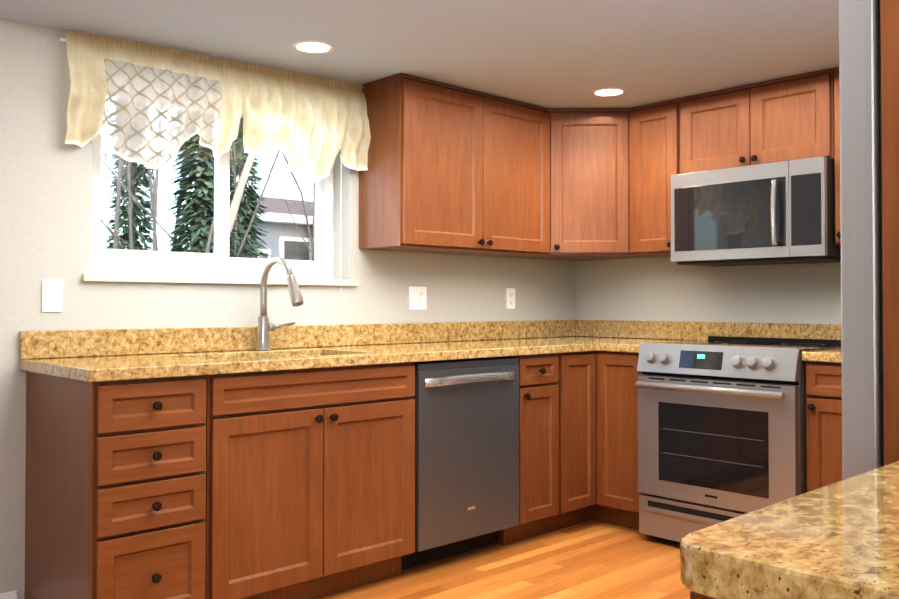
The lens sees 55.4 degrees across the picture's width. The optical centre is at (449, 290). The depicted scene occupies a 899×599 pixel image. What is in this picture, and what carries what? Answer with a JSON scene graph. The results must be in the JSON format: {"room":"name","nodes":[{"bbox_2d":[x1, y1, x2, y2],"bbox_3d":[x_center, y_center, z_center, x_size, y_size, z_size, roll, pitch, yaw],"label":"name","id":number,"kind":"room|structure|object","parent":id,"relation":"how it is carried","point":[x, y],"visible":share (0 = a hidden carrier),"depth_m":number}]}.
{"room":"kitchen","nodes":[
{"label":"kitchen","id":0,"kind":"room"},
{"bbox_2d":[0,18,574,598],"bbox_3d":[-2.222,-0.070,2.505,8.440,2.440,0.220,1,-1,-43],"label":"wall","id":1,"kind":"structure","parent":0,"point":[44,200],"depth_m":3.17},
{"bbox_2d":[0,590,17,598],"bbox_3d":[-3.275,1.078,1.327,4.855,0.108,0.013,1,-1,-43],"label":"baseboard","id":2,"kind":"structure","parent":1,"relation":"attached to","point":[10,595],"depth_m":2.98},
{"bbox_2d":[42,280,62,311],"bbox_3d":[-1.434,0.019,3.091,0.070,0.115,0.008,1,-1,-43],"label":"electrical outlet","id":3,"kind":"object","parent":1,"relation":"attached to","point":[52,295],"visible":1,"depth_m":3.09},
{"bbox_2d":[91,112,333,278],"bbox_3d":[-1.009,-0.452,3.721,1.191,0.794,0.080,1,-1,-43],"label":"window","id":4,"kind":"structure","parent":1,"relation":"in","point":[219,262],"depth_m":3.70},
{"bbox_2d":[60,29,370,181],"bbox_3d":[-0.884,-0.718,3.540,1.371,0.520,0.131,1,-1,-43],"label":"valance curtain","id":5,"kind":"object","parent":1,"relation":"attached to","point":[152,106],"visible":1,"depth_m":3.45},
{"bbox_2d":[341,160,343,323],"bbox_3d":[-0.496,-0.300,3.963,0.007,0.913,0.022,1,-1,-43],"label":"cord","id":6,"kind":"object","parent":5,"relation":"hanging from","point":[341,205],"visible":0.84,"depth_m":3.97},
{"bbox_2d":[82,274,357,285],"bbox_3d":[-0.938,-0.041,3.639,1.265,0.030,0.146,1,-1,-43],"label":"window sill","id":7,"kind":"structure","parent":1,"relation":"attached to","point":[178,279],"depth_m":3.48},
{"bbox_2d":[408,286,426,308],"bbox_3d":[-0.159,0.038,4.298,0.116,0.115,0.010,1,-1,-43],"label":"electrical outlet","id":8,"kind":"object","parent":1,"relation":"attached to","point":[417,297],"visible":1,"depth_m":4.29},
{"bbox_2d":[359,73,549,256],"bbox_3d":[0.064,-0.582,4.280,1.027,0.778,0.354,1,-1,-43],"label":"upper cabinet","id":9,"kind":"object","parent":1,"relation":"attached to","point":[452,169],"visible":1,"depth_m":4.05},
{"bbox_2d":[506,288,514,308],"bbox_3d":[0.342,0.046,4.774,0.070,0.115,0.008,1,-1,-43],"label":"electrical outlet","id":10,"kind":"object","parent":1,"relation":"attached to","point":[510,298],"visible":1,"depth_m":4.77},
{"bbox_2d":[0,0,838,108],"bbox_3d":[1.978,-1.137,1.526,3.269,0.334,6.998,1,-1,-43],"label":"ceiling","id":11,"kind":"structure","parent":0,"point":[560,54],"depth_m":3.31},
{"bbox_2d":[292,40,334,53],"bbox_3d":[-0.542,-0.968,3.407,0.170,0.006,0.170,1,-1,-43],"label":"recessed light","id":12,"kind":"object","parent":11,"relation":"in","point":[314,47],"visible":1,"depth_m":3.40},
{"bbox_2d":[591,87,625,96],"bbox_3d":[0.780,-0.970,4.192,0.170,0.006,0.170,1,-1,-43],"label":"recessed light","id":13,"kind":"object","parent":11,"relation":"in","point":[607,92],"visible":1,"depth_m":4.19},
{"bbox_2d":[315,520,690,598],"bbox_3d":[0.261,1.169,-0.136,8.440,0.120,7.440,1,-1,-43],"label":"floor","id":14,"kind":"structure","parent":0,"point":[592,559],"depth_m":3.55},
{"bbox_2d":[24,371,205,598],"bbox_3d":[-1.137,0.719,2.912,0.376,0.875,0.659,1,-1,-43],"label":"drawers","id":15,"kind":"object","parent":14,"relation":"on","point":[115,495],"visible":0.96,"depth_m":2.71},
{"bbox_2d":[205,362,414,598],"bbox_3d":[-0.667,0.726,3.357,0.911,0.875,0.659,1,-1,-43],"label":"base cabinet","id":16,"kind":"object","parent":14,"relation":"on","point":[311,502],"visible":0.83,"depth_m":3.10},
{"bbox_2d":[401,357,518,568],"bbox_3d":[-0.099,0.731,3.862,0.604,0.856,0.650,1,-1,-43],"label":"dishwasher","id":17,"kind":"object","parent":14,"relation":"on","point":[466,454],"visible":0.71,"depth_m":3.64},
{"bbox_2d":[496,353,558,544],"bbox_3d":[0.215,0.739,4.192,0.292,0.875,0.659,1,-1,-43],"label":"base cabinet","id":18,"kind":"object","parent":14,"relation":"on","point":[538,443],"visible":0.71,"depth_m":3.98},
{"bbox_2d":[545,351,642,532],"bbox_3d":[0.740,0.744,4.517,0.910,0.875,0.910,1,-1,-43],"label":"base cabinet","id":19,"kind":"object","parent":14,"relation":"on","point":[598,435],"visible":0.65,"depth_m":4.19},
{"bbox_2d":[19,320,674,381],"bbox_3d":[-0.155,0.225,3.854,3.132,0.138,0.651,1,-1,-43],"label":"countertop","id":20,"kind":"structure","parent":19,"relation":"on","point":[98,355],"depth_m":3.55},
{"bbox_2d":[256,257,303,350],"bbox_3d":[-0.651,0.056,3.553,0.185,0.390,0.310,1,-1,-43],"label":"faucet","id":21,"kind":"object","parent":20,"relation":"on","point":[265,327],"visible":1,"depth_m":3.58},
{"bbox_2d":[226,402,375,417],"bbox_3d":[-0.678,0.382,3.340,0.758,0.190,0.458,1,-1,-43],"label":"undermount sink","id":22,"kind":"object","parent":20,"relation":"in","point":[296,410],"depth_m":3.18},
{"bbox_2d":[690,591,715,598],"bbox_3d":[0.674,0.685,0.761,0.743,0.875,0.659,1,-1,-43],"label":"base cabinet","id":23,"kind":"object","parent":14,"relation":"on","point":[694,595],"visible":0.02,"depth_m":0.73},
{"bbox_2d":[680,461,898,598],"bbox_3d":[0.692,0.226,0.728,0.775,0.038,0.680,1,-1,-43],"label":"countertop","id":24,"kind":"structure","parent":23,"relation":"on","point":[838,540],"depth_m":0.69},
{"bbox_2d":[635,336,840,541],"bbox_3d":[1.365,0.702,3.954,0.727,0.942,0.758,1,-1,-43],"label":"range","id":25,"kind":"object","parent":14,"relation":"on","point":[721,428],"visible":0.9,"depth_m":3.74},
{"bbox_2d":[806,361,841,491],"bbox_3d":[1.829,0.729,3.550,0.659,0.875,0.457,1,-1,-43],"label":"base cabinet","id":26,"kind":"object","parent":14,"relation":"on","point":[823,424],"visible":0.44,"depth_m":3.46},
{"bbox_2d":[802,348,840,362],"bbox_3d":[1.847,0.270,3.530,0.626,0.038,0.520,1,-1,-43],"label":"countertop","id":27,"kind":"structure","parent":26,"relation":"on","point":[830,355],"depth_m":3.45},
{"bbox_2d":[839,0,883,479],"bbox_3d":[1.221,0.243,1.437,0.912,1.780,0.862,1,-1,-43],"label":"refrigerator","id":28,"kind":"object","parent":14,"relation":"on","point":[861,239],"visible":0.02,"depth_m":1.37},
{"bbox_2d":[880,0,898,465],"bbox_3d":[0.929,0.077,1.062,0.020,2.100,0.735,1,-1,-43],"label":"panel","id":29,"kind":"object","parent":14,"relation":"on","point":[889,12],"visible":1,"depth_m":1.31},
{"bbox_2d":[575,257,840,323],"bbox_3d":[3.320,-0.068,2.630,0.220,2.440,7.220,1,-1,-43],"label":"wall","id":30,"kind":"structure","parent":0,"point":[651,289],"depth_m":4.54},
{"bbox_2d":[512,108,655,260],"bbox_3d":[0.743,-0.574,4.745,0.620,0.778,0.613,1,-1,-43],"label":"upper cabinet","id":31,"kind":"object","parent":30,"relation":"attached to","point":[589,183],"visible":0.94,"depth_m":4.53},
{"bbox_2d":[629,98,680,256],"bbox_3d":[1.152,-0.578,4.507,0.354,0.778,0.302,1,-1,-43],"label":"upper cabinet","id":32,"kind":"object","parent":30,"relation":"attached to","point":[654,147],"visible":0.69,"depth_m":4.42},
{"bbox_2d":[680,68,834,173],"bbox_3d":[1.519,-0.774,4.123,0.354,0.398,0.759,1,-1,-43],"label":"upper cabinet","id":33,"kind":"object","parent":30,"relation":"attached to","point":[789,118],"visible":0.81,"depth_m":3.98},
{"bbox_2d":[671,156,840,266],"bbox_3d":[1.481,-0.353,4.081,0.456,0.442,0.758,1,-1,-43],"label":"microwave","id":34,"kind":"object","parent":33,"relation":"attached to","point":[782,212],"visible":0.96,"depth_m":3.92},
{"bbox_2d":[834,67,840,244],"bbox_3d":[1.918,-0.591,3.699,0.354,0.778,0.397,1,-1,-43],"label":"upper cabinet","id":35,"kind":"object","parent":30,"relation":"attached to","point":[837,152],"visible":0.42,"depth_m":3.73},
{"label":"outside","id":36,"kind":"structure","parent":0,"visible":0},
{"bbox_3d":[-14.635,2.918,32.287,65.000,0.200,59.400,1,-1,-43],"label":"ground","id":37,"kind":"structure","parent":36,"visible":0},
{"bbox_2d":[101,127,314,257],"bbox_3d":[-4.079,-8.089,14.378,21.132,21.265,16.867,1,-1,-43],"label":"bare trees","id":38,"kind":"object","parent":37,"relation":"on","point":[120,163],"depth_m":14.20},
{"bbox_2d":[179,183,314,260],"bbox_3d":[-1.448,0.159,22.232,9.733,5.002,4.800,1,-1,-43],"label":"house","id":39,"kind":"structure","parent":37,"relation":"on","point":[271,211],"depth_m":18.93},
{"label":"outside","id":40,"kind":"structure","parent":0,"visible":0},
{"bbox_2d":[212,154,255,253],"bbox_3d":[-2.164,-2.426,9.669,4.309,8.964,2.770,1,-1,-43],"label":"tree","id":41,"kind":"object","parent":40,"point":[246,170],"depth_m":9.03}
]}

